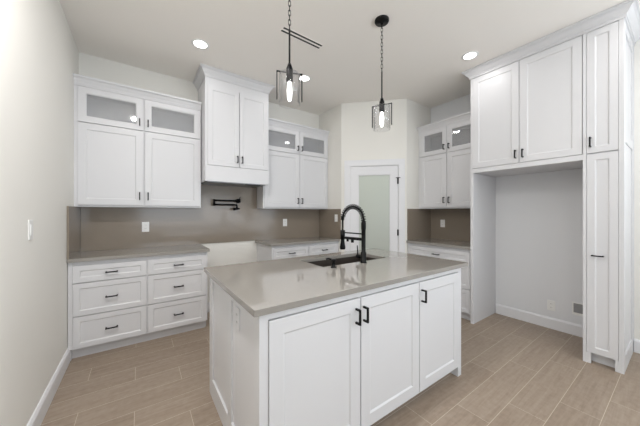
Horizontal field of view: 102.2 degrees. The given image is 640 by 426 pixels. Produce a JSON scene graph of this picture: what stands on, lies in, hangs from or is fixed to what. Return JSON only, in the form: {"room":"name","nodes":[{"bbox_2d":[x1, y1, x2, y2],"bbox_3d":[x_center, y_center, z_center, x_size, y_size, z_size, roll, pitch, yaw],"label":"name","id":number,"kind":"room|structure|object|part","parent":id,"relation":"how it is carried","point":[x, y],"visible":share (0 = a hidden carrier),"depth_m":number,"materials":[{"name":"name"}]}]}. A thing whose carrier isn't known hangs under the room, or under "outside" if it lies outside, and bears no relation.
{"room":"kitchen","nodes":[
{"label":"kitchen","id":0,"kind":"room"},
{"bbox_2d":[9,0,78,425],"bbox_3d":[-0.521,-0.185,-0.249,0.100,3.020,7.190,0,0,-35],"label":"wall","id":1,"kind":"structure","parent":0,"point":[43,51],"depth_m":1.60,"materials":[{"name":"white paint"}]},
{"bbox_2d":[0,0,8,425],"bbox_3d":[-0.784,-0.247,0.223,0.012,2.896,2.465,0,0,-35],"label":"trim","id":2,"kind":"structure","parent":1,"relation":"attached to","point":[4,4],"depth_m":1.19,"materials":[{"name":"white paint"}]},
{"bbox_2d":[28,220,32,239],"bbox_3d":[-1.684,0.100,1.506,0.009,0.116,0.072,0,0,-35],"label":"light switch","id":3,"kind":"object","parent":1,"relation":"attached to","point":[30,222],"visible":1,"depth_m":1.49,"materials":[{"name":"white plastic"}]},
{"bbox_2d":[27,348,69,425],"bbox_3d":[-1.167,1.263,0.776,0.018,0.124,3.810,0,0,-35],"label":"baseboard","id":4,"kind":"structure","parent":1,"relation":"attached to","point":[39,413],"depth_m":1.79,"materials":[{"name":"white paint"}]},
{"bbox_2d":[67,206,80,258],"bbox_3d":[-2.374,0.175,2.497,0.014,0.468,0.564,0,0,-35],"label":"backsplash","id":5,"kind":"structure","parent":1,"relation":"attached to","point":[73,213],"depth_m":2.43,"materials":[{"name":"beige stone"}]},
{"bbox_2d":[79,52,318,302],"bbox_3d":[-0.772,-0.185,4.025,4.593,3.020,0.100,0,0,-35],"label":"wall","id":6,"kind":"structure","parent":0,"point":[225,253],"depth_m":3.29,"materials":[{"name":"white paint"}]},
{"bbox_2d":[73,73,201,207],"bbox_3d":[-1.988,-0.700,2.928,1.142,1.280,0.298,0,0,-35],"label":"upper cabinet","id":7,"kind":"object","parent":6,"relation":"attached to","point":[134,147],"visible":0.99,"depth_m":2.81,"materials":[{"name":"white paint"}]},
{"bbox_3d":[-2.160,-1.073,2.687,0.528,0.348,0.020,0,0,-35],"label":"glass door","id":8,"kind":"part","parent":7,"relation":"part of","materials":[{"name":"white paint"}]},
{"bbox_3d":[-2.160,-0.486,2.687,0.528,0.813,0.020,0,0,-35],"label":"door","id":9,"kind":"part","parent":7,"relation":"part of","materials":[{"name":"white paint"}]},
{"bbox_3d":[-1.919,-1.295,2.828,1.142,0.090,0.054,0,0,-35],"label":"crown moulding","id":10,"kind":"part","parent":7,"relation":"part of","materials":[{"name":"white paint"}]},
{"bbox_3d":[-1.702,-1.073,3.007,0.558,0.348,0.020,0,0,-35],"label":"glass door","id":11,"kind":"part","parent":7,"relation":"part of","materials":[{"name":"white paint"}]},
{"bbox_3d":[-1.702,-0.486,3.007,0.558,0.813,0.020,0,0,-35],"label":"door","id":12,"kind":"part","parent":7,"relation":"part of","materials":[{"name":"white paint"}]},
{"bbox_2d":[81,185,318,251],"bbox_3d":[-1.273,0.018,3.604,3.058,0.782,0.014,0,0,-35],"label":"backsplash","id":13,"kind":"structure","parent":6,"relation":"attached to","point":[102,228],"depth_m":3.40,"materials":[{"name":"beige stone"}]},
{"bbox_2d":[142,222,148,231],"bbox_3d":[-2.054,0.167,3.043,0.072,0.116,0.008,0,0,-35],"label":"wall outlet","id":14,"kind":"object","parent":13,"relation":"attached to","point":[145,225],"visible":1,"depth_m":3.04,"materials":[{"name":"white plastic"}]},
{"bbox_2d":[213,197,240,210],"bbox_3d":[-1.269,-0.126,3.540,0.381,0.192,0.096,0,0,-35],"label":"pot filler","id":15,"kind":"object","parent":13,"relation":"attached to","point":[239,199],"visible":1,"depth_m":3.53,"materials":[{"name":"black metal"}]},
{"bbox_3d":[-1.287,-0.138,3.494,0.299,0.085,0.027,0,0,-35],"label":"arm","id":16,"kind":"part","parent":15,"relation":"part of","materials":[{"name":"black metal"}]},
{"bbox_3d":[-1.253,-0.183,3.515,0.351,0.079,0.036,0,0,-35],"label":"arm","id":17,"kind":"part","parent":15,"relation":"part of","materials":[{"name":"black metal"}]},
{"bbox_2d":[193,63,274,187],"bbox_3d":[-1.126,-1.028,3.399,0.916,1.331,0.516,0,0,-35],"label":"upper cabinet","id":18,"kind":"object","parent":6,"relation":"attached to","point":[234,107],"visible":0.99,"depth_m":3.20,"materials":[{"name":"white paint"}]},
{"bbox_3d":[-1.168,-1.035,3.138,0.367,0.940,0.020,0,0,-35],"label":"door","id":19,"kind":"part","parent":18,"relation":"part of","materials":[{"name":"white paint"}]},
{"bbox_2d":[201,181,264,187],"bbox_3d":[-1.145,-0.381,3.427,0.732,0.028,0.388,0,0,-35],"label":"hood","id":20,"kind":"object","parent":18,"relation":"attached to","point":[216,183],"depth_m":3.36,"materials":[{"name":"metal"}]},
{"bbox_3d":[-1.126,-1.645,3.399,0.916,0.099,0.516,0,0,-35],"label":"crown moulding","id":21,"kind":"part","parent":18,"relation":"part of","materials":[{"name":"white paint"}]},
{"bbox_3d":[-0.860,-1.035,3.353,0.369,0.940,0.020,0,0,-35],"label":"door","id":22,"kind":"part","parent":18,"relation":"part of","materials":[{"name":"white paint"}]},
{"bbox_2d":[257,118,329,208],"bbox_3d":[-0.391,-0.700,4.047,1.138,1.280,0.298,0,0,-35],"label":"upper cabinet","id":23,"kind":"object","parent":6,"relation":"attached to","point":[298,154],"visible":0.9,"depth_m":3.98,"materials":[{"name":"white paint"}]},
{"bbox_3d":[-0.555,-0.486,3.811,0.569,0.813,0.020,0,0,-35],"label":"door","id":24,"kind":"part","parent":23,"relation":"part of","materials":[{"name":"white paint"}]},
{"bbox_3d":[-0.555,-1.073,3.811,0.569,0.348,0.020,0,0,-35],"label":"glass door","id":25,"kind":"part","parent":23,"relation":"part of","materials":[{"name":"white paint"}]},
{"bbox_3d":[-0.321,-1.295,3.947,1.138,0.090,0.054,0,0,-35],"label":"crown moulding","id":26,"kind":"part","parent":23,"relation":"part of","materials":[{"name":"white paint"}]},
{"bbox_3d":[-0.097,-1.073,4.132,0.527,0.348,0.020,0,0,-35],"label":"glass door","id":27,"kind":"part","parent":23,"relation":"part of","materials":[{"name":"white paint"}]},
{"bbox_3d":[-0.097,-0.486,4.132,0.527,0.813,0.020,0,0,-35],"label":"door","id":28,"kind":"part","parent":23,"relation":"part of","materials":[{"name":"white paint"}]},
{"bbox_2d":[319,104,340,251],"bbox_3d":[0.201,-0.185,4.280,0.100,3.020,0.600,0,0,-35],"label":"wall","id":29,"kind":"structure","parent":0,"point":[330,120],"depth_m":4.15,"materials":[{"name":"white paint"}]},
{"bbox_2d":[319,209,340,238],"bbox_3d":[0.151,0.175,4.250,0.014,0.468,0.589,0,0,-35],"label":"backsplash","id":30,"kind":"structure","parent":29,"relation":"attached to","point":[328,227],"depth_m":4.23,"materials":[{"name":"beige stone"}]},
{"bbox_2d":[41,312,639,425],"bbox_3d":[1.319,1.375,1.040,4.593,0.100,7.390,0,0,-35],"label":"floor","id":31,"kind":"structure","parent":0,"point":[515,372],"depth_m":1.96,"materials":[{"name":"beige tile"}]},
{"bbox_2d":[68,252,206,360],"bbox_3d":[-1.900,0.883,2.820,1.156,0.883,0.576,0,0,-35],"label":"base cabinet","id":32,"kind":"object","parent":31,"relation":"on","point":[113,303],"visible":0.98,"depth_m":2.56,"materials":[{"name":"white paint"}]},
{"bbox_3d":[-1.986,1.083,2.467,0.547,0.285,0.020,0,0,-35],"label":"drawer","id":33,"kind":"part","parent":32,"relation":"part of","materials":[{"name":"white paint"}]},
{"bbox_3d":[-1.986,0.786,2.467,0.547,0.292,0.020,0,0,-35],"label":"drawer","id":34,"kind":"part","parent":32,"relation":"part of","materials":[{"name":"white paint"}]},
{"bbox_3d":[-1.986,0.556,2.467,0.547,0.152,0.020,0,0,-35],"label":"drawer","id":35,"kind":"part","parent":32,"relation":"part of","materials":[{"name":"white paint"}]},
{"bbox_2d":[67,244,209,262],"bbox_3d":[-1.897,0.425,2.831,1.179,0.031,0.564,0,0,-35],"label":"countertop","id":36,"kind":"structure","parent":32,"relation":"on","point":[83,256],"depth_m":2.67,"materials":[{"name":"beige stone"}]},
{"bbox_3d":[-1.527,1.083,2.788,0.550,0.285,0.020,0,0,-35],"label":"drawer","id":37,"kind":"part","parent":32,"relation":"part of","materials":[{"name":"white paint"}]},
{"bbox_3d":[-1.527,0.786,2.788,0.550,0.292,0.020,0,0,-35],"label":"drawer","id":38,"kind":"part","parent":32,"relation":"part of","materials":[{"name":"white paint"}]},
{"bbox_3d":[-1.527,0.556,2.788,0.550,0.152,0.020,0,0,-35],"label":"drawer","id":39,"kind":"part","parent":32,"relation":"part of","materials":[{"name":"white paint"}]},
{"bbox_2d":[257,241,337,260],"bbox_3d":[-0.312,0.883,3.932,1.131,0.883,0.576,0,0,-35],"label":"base cabinet","id":40,"kind":"object","parent":31,"relation":"on","point":[264,252],"visible":0.29,"depth_m":3.67,"materials":[{"name":"white paint"}]},
{"bbox_3d":[-0.397,0.556,3.580,0.547,0.152,0.020,0,0,-35],"label":"drawer","id":41,"kind":"part","parent":40,"relation":"part of","materials":[{"name":"white paint"}]},
{"bbox_2d":[255,236,339,246],"bbox_3d":[-0.327,0.425,3.930,1.164,0.031,0.564,0,0,-35],"label":"countertop","id":42,"kind":"structure","parent":40,"relation":"on","point":[303,240],"depth_m":3.82,"materials":[{"name":"beige stone"}]},
{"bbox_3d":[0.058,0.556,3.899,0.541,0.152,0.020,0,0,-35],"label":"drawer","id":43,"kind":"part","parent":40,"relation":"part of","materials":[{"name":"white paint"}]},
{"bbox_2d":[210,268,460,425],"bbox_3d":[0.182,0.883,1.995,1.732,0.883,1.011,0,0,-35],"label":"base cabinet","id":44,"kind":"object","parent":31,"relation":"on","point":[354,359],"visible":0.93,"depth_m":1.46,"materials":[{"name":"white paint"}]},
{"bbox_3d":[-0.532,0.883,1.523,0.019,0.883,0.965,0,0,-35],"label":"panel","id":45,"kind":"part","parent":44,"relation":"part of","materials":[{"name":"white paint"}]},
{"bbox_2d":[235,306,239,330],"bbox_3d":[-0.447,0.570,1.396,0.008,0.116,0.072,0,0,-35],"label":"wall outlet","id":46,"kind":"object","parent":44,"relation":"attached to","point":[237,310],"visible":1,"depth_m":1.39,"materials":[{"name":"white paint"}]},
{"bbox_3d":[-0.004,0.859,1.306,0.550,0.757,0.020,0,0,-35],"label":"door","id":47,"kind":"part","parent":44,"relation":"part of","materials":[{"name":"white paint"}]},
{"bbox_2d":[204,248,467,317],"bbox_3d":[0.176,0.425,2.034,1.830,0.031,1.039,0,0,-35],"label":"countertop","id":48,"kind":"structure","parent":44,"relation":"on","point":[261,288],"depth_m":1.66,"materials":[{"name":"beige stone"}]},
{"bbox_2d":[326,258,336,267],"bbox_3d":[0.082,0.376,1.952,0.098,0.068,0.044,0,0,45],"label":"soap dispenser","id":49,"kind":"object","parent":48,"relation":"on","point":[332,260],"visible":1,"depth_m":1.92,"materials":[{"name":"black metal"}]},
{"bbox_2d":[308,256,374,266],"bbox_3d":[0.217,0.551,2.307,0.754,0.219,0.392,0,0,-35],"label":"sink","id":50,"kind":"object","parent":48,"relation":"in","point":[323,263],"visible":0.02,"depth_m":2.51,"materials":[{"name":"black metal"}]},
{"bbox_2d":[340,204,366,262],"bbox_3d":[0.280,0.168,2.211,0.054,0.484,0.286,0,0,-42],"label":"kitchen faucet","id":51,"kind":"object","parent":48,"relation":"on","point":[362,239],"visible":1,"depth_m":2.15,"materials":[{"name":"black metal"}]},
{"bbox_3d":[0.268,0.195,2.225,0.041,0.080,0.240,0,0,-42],"label":"support arm","id":52,"kind":"part","parent":51,"relation":"part of","materials":[{"name":"black metal"}]},
{"bbox_3d":[0.334,0.328,2.151,0.034,0.107,0.070,0,0,-42],"label":"lever handle","id":53,"kind":"part","parent":51,"relation":"part of","materials":[{"name":"black metal"}]},
{"bbox_3d":[0.211,0.573,1.421,0.010,0.086,0.038,0,0,-35],"label":"handle","id":54,"kind":"part","parent":44,"relation":"part of","materials":[{"name":"black metal"}]},
{"bbox_3d":[0.259,0.573,1.455,0.010,0.086,0.038,0,0,-35],"label":"handle","id":55,"kind":"part","parent":44,"relation":"part of","materials":[{"name":"black metal"}]},
{"bbox_3d":[0.451,0.859,1.625,0.546,0.757,0.020,0,0,-35],"label":"door","id":56,"kind":"part","parent":44,"relation":"part of","materials":[{"name":"white paint"}]},
{"bbox_3d":[0.716,0.573,1.774,0.010,0.086,0.038,0,0,-35],"label":"handle","id":57,"kind":"part","parent":44,"relation":"part of","materials":[{"name":"black metal"}]},
{"bbox_3d":[0.897,0.859,1.937,0.525,0.757,0.020,0,0,-35],"label":"door","id":58,"kind":"part","parent":44,"relation":"part of","materials":[{"name":"white paint"}]},
{"bbox_2d":[408,243,469,319],"bbox_3d":[1.789,0.883,3.637,0.639,0.883,0.895,0,0,-35],"label":"base cabinet","id":59,"kind":"object","parent":31,"relation":"on","point":[457,254],"visible":0.3,"depth_m":3.23,"materials":[{"name":"white paint"}]},
{"bbox_2d":[406,238,469,249],"bbox_3d":[1.794,0.425,3.642,0.627,0.031,0.899,0,0,-35],"label":"countertop","id":60,"kind":"structure","parent":59,"relation":"on","point":[429,241],"depth_m":3.56,"materials":[{"name":"beige stone"}]},
{"bbox_3d":[1.569,0.556,3.477,0.020,0.152,0.865,0,0,-35],"label":"drawer","id":61,"kind":"part","parent":59,"relation":"part of","materials":[{"name":"white paint"}]},
{"bbox_3d":[1.569,1.083,3.477,0.020,0.285,0.865,0,0,-35],"label":"drawer","id":62,"kind":"part","parent":59,"relation":"part of","materials":[{"name":"white paint"}]},
{"bbox_3d":[1.569,0.786,3.477,0.020,0.292,0.865,0,0,-35],"label":"drawer","id":63,"kind":"part","parent":59,"relation":"part of","materials":[{"name":"white paint"}]},
{"bbox_2d":[470,173,495,323],"bbox_3d":[2.066,0.427,3.262,0.616,1.795,0.033,0,0,-35],"label":"panel","id":64,"kind":"object","parent":31,"relation":"on","point":[482,187],"visible":1,"depth_m":3.21,"materials":[{"name":"white paint"}]},
{"bbox_2d":[581,0,639,373],"bbox_3d":[2.666,-0.184,2.343,0.686,3.019,0.311,0,0,-35],"label":"pantry cabinet","id":65,"kind":"object","parent":31,"relation":"on","point":[610,35],"visible":1,"depth_m":2.23,"materials":[{"name":"white paint"}]},
{"bbox_3d":[2.429,-1.058,2.224,0.020,1.066,0.185,0,0,-35],"label":"door","id":66,"kind":"part","parent":65,"relation":"part of","materials":[{"name":"white paint"}]},
{"bbox_3d":[2.667,-1.645,2.343,0.686,0.099,0.310,0,0,-35],"label":"crown moulding","id":67,"kind":"part","parent":65,"relation":"part of","materials":[{"name":"white paint"}]},
{"bbox_3d":[2.739,-0.140,2.301,0.616,2.930,0.018,0,0,-35],"label":"panel","id":68,"kind":"part","parent":65,"relation":"part of","materials":[{"name":"white paint"}]},
{"bbox_2d":[60,0,639,114],"bbox_3d":[1.319,-1.745,1.040,4.593,0.100,7.390,0,0,-35],"label":"ceiling","id":69,"kind":"structure","parent":0,"point":[425,42],"depth_m":2.48,"materials":[{"name":"paint"}]},
{"bbox_2d":[191,38,208,48],"bbox_3d":[-1.201,-1.692,2.595,0.166,0.007,0.166,0,0,-35],"label":"recessed light","id":70,"kind":"object","parent":69,"relation":"in","point":[198,43],"visible":1,"depth_m":2.58,"materials":[{"name":"white plastic"}]},
{"bbox_2d":[276,0,301,106],"bbox_3d":[-0.206,-1.212,1.748,0.146,0.965,0.146,0,0,25],"label":"pendant light","id":71,"kind":"object","parent":69,"relation":"hanging from","point":[289,70],"visible":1,"depth_m":1.74,"materials":[{"name":"black metal"}]},
{"bbox_2d":[286,63,292,82],"bbox_3d":[-0.206,-0.948,1.748,0.046,0.125,0.046,0,0,-16],"label":"socket","id":72,"kind":"object","parent":71,"relation":"attached to","point":[289,73],"depth_m":1.73,"materials":[{"name":"black metal"}]},
{"bbox_3d":[-0.206,-1.121,1.748,0.012,0.241,0.012,0,0,-16],"label":"rod","id":73,"kind":"part","parent":71,"relation":"part of","materials":[{"name":"black metal"}]},
{"bbox_3d":[-0.206,-0.835,1.748,0.146,0.209,0.146,0,0,-16],"label":"lamp shade","id":74,"kind":"part","parent":71,"relation":"part of","materials":[{"name":"clear glass"}]},
{"bbox_3d":[-0.206,-1.447,1.748,0.015,0.428,0.015,0,0,29],"label":"chain","id":75,"kind":"part","parent":71,"relation":"part of","materials":[{"name":"black metal"}]},
{"bbox_3d":[-0.206,-0.820,1.748,0.034,0.134,0.034,0,0,-16],"label":"bulb","id":76,"kind":"part","parent":71,"relation":"part of","materials":[{"name":"white glass"}]},
{"bbox_2d":[280,26,323,48],"bbox_3d":[-0.170,-1.692,2.508,0.452,0.005,0.080,0,0,-37],"label":"ceiling vent","id":77,"kind":"object","parent":69,"relation":"in","point":[294,34],"visible":1,"depth_m":2.50,"materials":[{"name":"metal"}]},
{"bbox_2d":[298,75,310,81],"bbox_3d":[-0.198,-1.692,3.255,0.166,0.007,0.166,0,0,-35],"label":"recessed light","id":78,"kind":"object","parent":69,"relation":"in","point":[305,78],"visible":0.8,"depth_m":3.26,"materials":[{"name":"white plastic"}]},
{"bbox_2d":[372,15,391,131],"bbox_3d":[0.544,-1.212,2.273,0.146,0.965,0.146,0,0,-21],"label":"pendant light","id":79,"kind":"object","parent":69,"relation":"hanging from","point":[381,21],"visible":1,"depth_m":2.27,"materials":[{"name":"black metal"}]},
{"bbox_3d":[0.544,-0.835,2.273,0.146,0.209,0.146,0,0,28],"label":"lamp shade","id":80,"kind":"part","parent":79,"relation":"part of","materials":[{"name":"clear glass"}]},
{"bbox_2d":[379,98,384,112],"bbox_3d":[0.544,-0.948,2.273,0.046,0.125,0.046,0,0,28],"label":"socket","id":81,"kind":"object","parent":79,"relation":"attached to","point":[381,106],"depth_m":2.26,"materials":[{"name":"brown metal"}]},
{"bbox_3d":[0.544,-1.121,2.273,0.012,0.241,0.012,0,0,28],"label":"rod","id":82,"kind":"part","parent":79,"relation":"part of","materials":[{"name":"black metal"}]},
{"bbox_3d":[0.544,-1.447,2.273,0.015,0.428,0.015,0,0,-17],"label":"chain","id":83,"kind":"part","parent":79,"relation":"part of","materials":[{"name":"black metal"}]},
{"bbox_3d":[0.544,-0.820,2.273,0.034,0.134,0.034,0,0,28],"label":"bulb","id":84,"kind":"part","parent":79,"relation":"part of","materials":[{"name":"white glass"}]},
{"bbox_2d":[461,51,478,59],"bbox_3d":[1.618,-1.692,2.788,0.166,0.007,0.166,0,0,-35],"label":"recessed light","id":85,"kind":"object","parent":69,"relation":"in","point":[470,55],"visible":1,"depth_m":2.78,"materials":[{"name":"white plastic"}]},
{"bbox_2d":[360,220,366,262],"bbox_3d":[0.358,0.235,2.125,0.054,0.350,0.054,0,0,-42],"label":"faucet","id":86,"kind":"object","parent":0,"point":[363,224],"depth_m":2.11,"materials":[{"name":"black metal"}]},
{"bbox_2d":[341,99,406,252],"bbox_3d":[0.819,-0.185,3.970,0.970,3.020,0.100,0,0,10],"label":"wall","id":87,"kind":"structure","parent":0,"point":[359,141],"depth_m":3.93,"materials":[{"name":"white paint"}]},
{"bbox_2d":[344,159,404,252],"bbox_3d":[0.823,0.261,3.939,0.896,2.128,0.160,0,0,10],"label":"door","id":88,"kind":"structure","parent":87,"relation":"in","point":[377,186],"depth_m":3.92,"materials":[{"name":"white paint"}]},
{"bbox_3d":[0.823,0.247,3.936,0.470,1.645,0.006,0,0,10],"label":"glass pane","id":89,"kind":"part","parent":88,"relation":"part of","materials":[{"name":"white glass"}]},
{"bbox_2d":[407,99,430,252],"bbox_3d":[1.512,-0.185,4.055,0.617,3.020,0.100,0,0,-35],"label":"wall","id":90,"kind":"structure","parent":0,"point":[418,115],"depth_m":3.93,"materials":[{"name":"white paint"}]},
{"bbox_2d":[407,209,430,239],"bbox_3d":[1.543,0.175,4.006,0.591,0.468,0.014,0,0,-35],"label":"backsplash","id":91,"kind":"structure","parent":90,"relation":"attached to","point":[418,220],"depth_m":3.98,"materials":[{"name":"beige stone"}]},
{"bbox_2d":[431,39,639,350],"bbox_3d":[3.159,-0.185,2.328,0.100,3.020,7.190,0,0,-35],"label":"wall","id":92,"kind":"structure","parent":0,"point":[539,216],"depth_m":3.00,"materials":[{"name":"paint"}]},
{"bbox_2d":[417,111,470,208],"bbox_3d":[1.898,-0.685,3.714,0.371,1.250,0.901,0,0,-35],"label":"upper cabinet","id":93,"kind":"object","parent":92,"relation":"attached to","point":[445,144],"visible":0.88,"depth_m":3.69,"materials":[{"name":"white paint"}]},
{"bbox_3d":[1.667,-1.036,3.809,0.020,0.373,0.411,0,0,-35],"label":"glass door","id":94,"kind":"part","parent":93,"relation":"part of","materials":[{"name":"white paint"}]},
{"bbox_3d":[1.667,-0.462,3.809,0.020,0.763,0.411,0,0,-35],"label":"door","id":95,"kind":"part","parent":93,"relation":"part of","materials":[{"name":"white paint"}]},
{"bbox_3d":[1.768,-1.268,3.623,0.054,0.085,0.901,0,0,-35],"label":"crown moulding","id":96,"kind":"part","parent":93,"relation":"part of","materials":[{"name":"white paint"}]},
{"bbox_3d":[1.916,-1.036,3.453,0.020,0.373,0.434,0,0,-35],"label":"glass door","id":97,"kind":"part","parent":93,"relation":"part of","materials":[{"name":"white paint"}]},
{"bbox_3d":[1.916,-0.462,3.453,0.020,0.763,0.434,0,0,-35],"label":"door","id":98,"kind":"part","parent":93,"relation":"part of","materials":[{"name":"white paint"}]},
{"bbox_2d":[431,209,469,240],"bbox_3d":[2.045,0.175,3.817,0.014,0.468,0.899,0,0,-35],"label":"backsplash","id":99,"kind":"structure","parent":92,"relation":"attached to","point":[457,221],"depth_m":3.90,"materials":[{"name":"beige stone"}]},
{"bbox_2d":[440,220,444,226],"bbox_3d":[1.900,0.165,4.005,0.008,0.116,0.072,0,0,-35],"label":"wall outlet","id":100,"kind":"object","parent":99,"relation":"attached to","point":[442,222],"visible":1,"depth_m":4.00,"materials":[{"name":"white plastic"}]},
{"bbox_2d":[462,20,582,176],"bbox_3d":[2.282,-1.083,2.891,0.686,1.222,1.028,0,0,-35],"label":"upper cabinet","id":101,"kind":"object","parent":92,"relation":"attached to","point":[527,100],"visible":1,"depth_m":2.63,"materials":[{"name":"white paint"}]},
{"bbox_3d":[1.958,-1.058,2.897,0.020,1.066,0.455,0,0,-35],"label":"door","id":102,"kind":"part","parent":101,"relation":"part of","materials":[{"name":"white paint"}]},
{"bbox_3d":[2.282,-1.645,2.891,0.686,0.099,1.028,0,0,-35],"label":"crown moulding","id":103,"kind":"part","parent":101,"relation":"part of","materials":[{"name":"white paint"}]},
{"bbox_3d":[2.225,-1.058,2.514,0.020,1.066,0.463,0,0,-35],"label":"door","id":104,"kind":"part","parent":101,"relation":"part of","materials":[{"name":"white paint"}]},
{"bbox_2d":[496,304,582,337],"bbox_3d":[2.587,1.263,3.042,0.018,0.124,0.915,0,0,-35],"label":"baseboard","id":105,"kind":"structure","parent":92,"relation":"attached to","point":[545,321],"depth_m":3.02,"materials":[{"name":"white paint"}]},
{"bbox_2d":[547,300,554,310],"bbox_3d":[2.650,1.063,2.961,0.008,0.116,0.072,0,0,-35],"label":"wall outlet","id":106,"kind":"object","parent":92,"relation":"attached to","point":[550,304],"visible":1,"depth_m":2.96,"materials":[{"name":"white plastic"}]},
{"bbox_2d":[572,301,582,316],"bbox_3d":[2.784,1.036,2.771,0.006,0.137,0.120,0,0,-35],"label":"water supply box","id":107,"kind":"object","parent":92,"relation":"attached to","point":[577,308],"visible":0.59,"depth_m":2.79,"materials":[{"name":"white plastic"}]},
{"bbox_2d":[634,339,639,353],"bbox_3d":[4.083,1.263,0.906,0.018,0.124,3.800,0,0,-35],"label":"baseboard","id":108,"kind":"structure","parent":92,"relation":"attached to","point":[636,341],"depth_m":2.44,"materials":[{"name":"white paint"}]}
]}

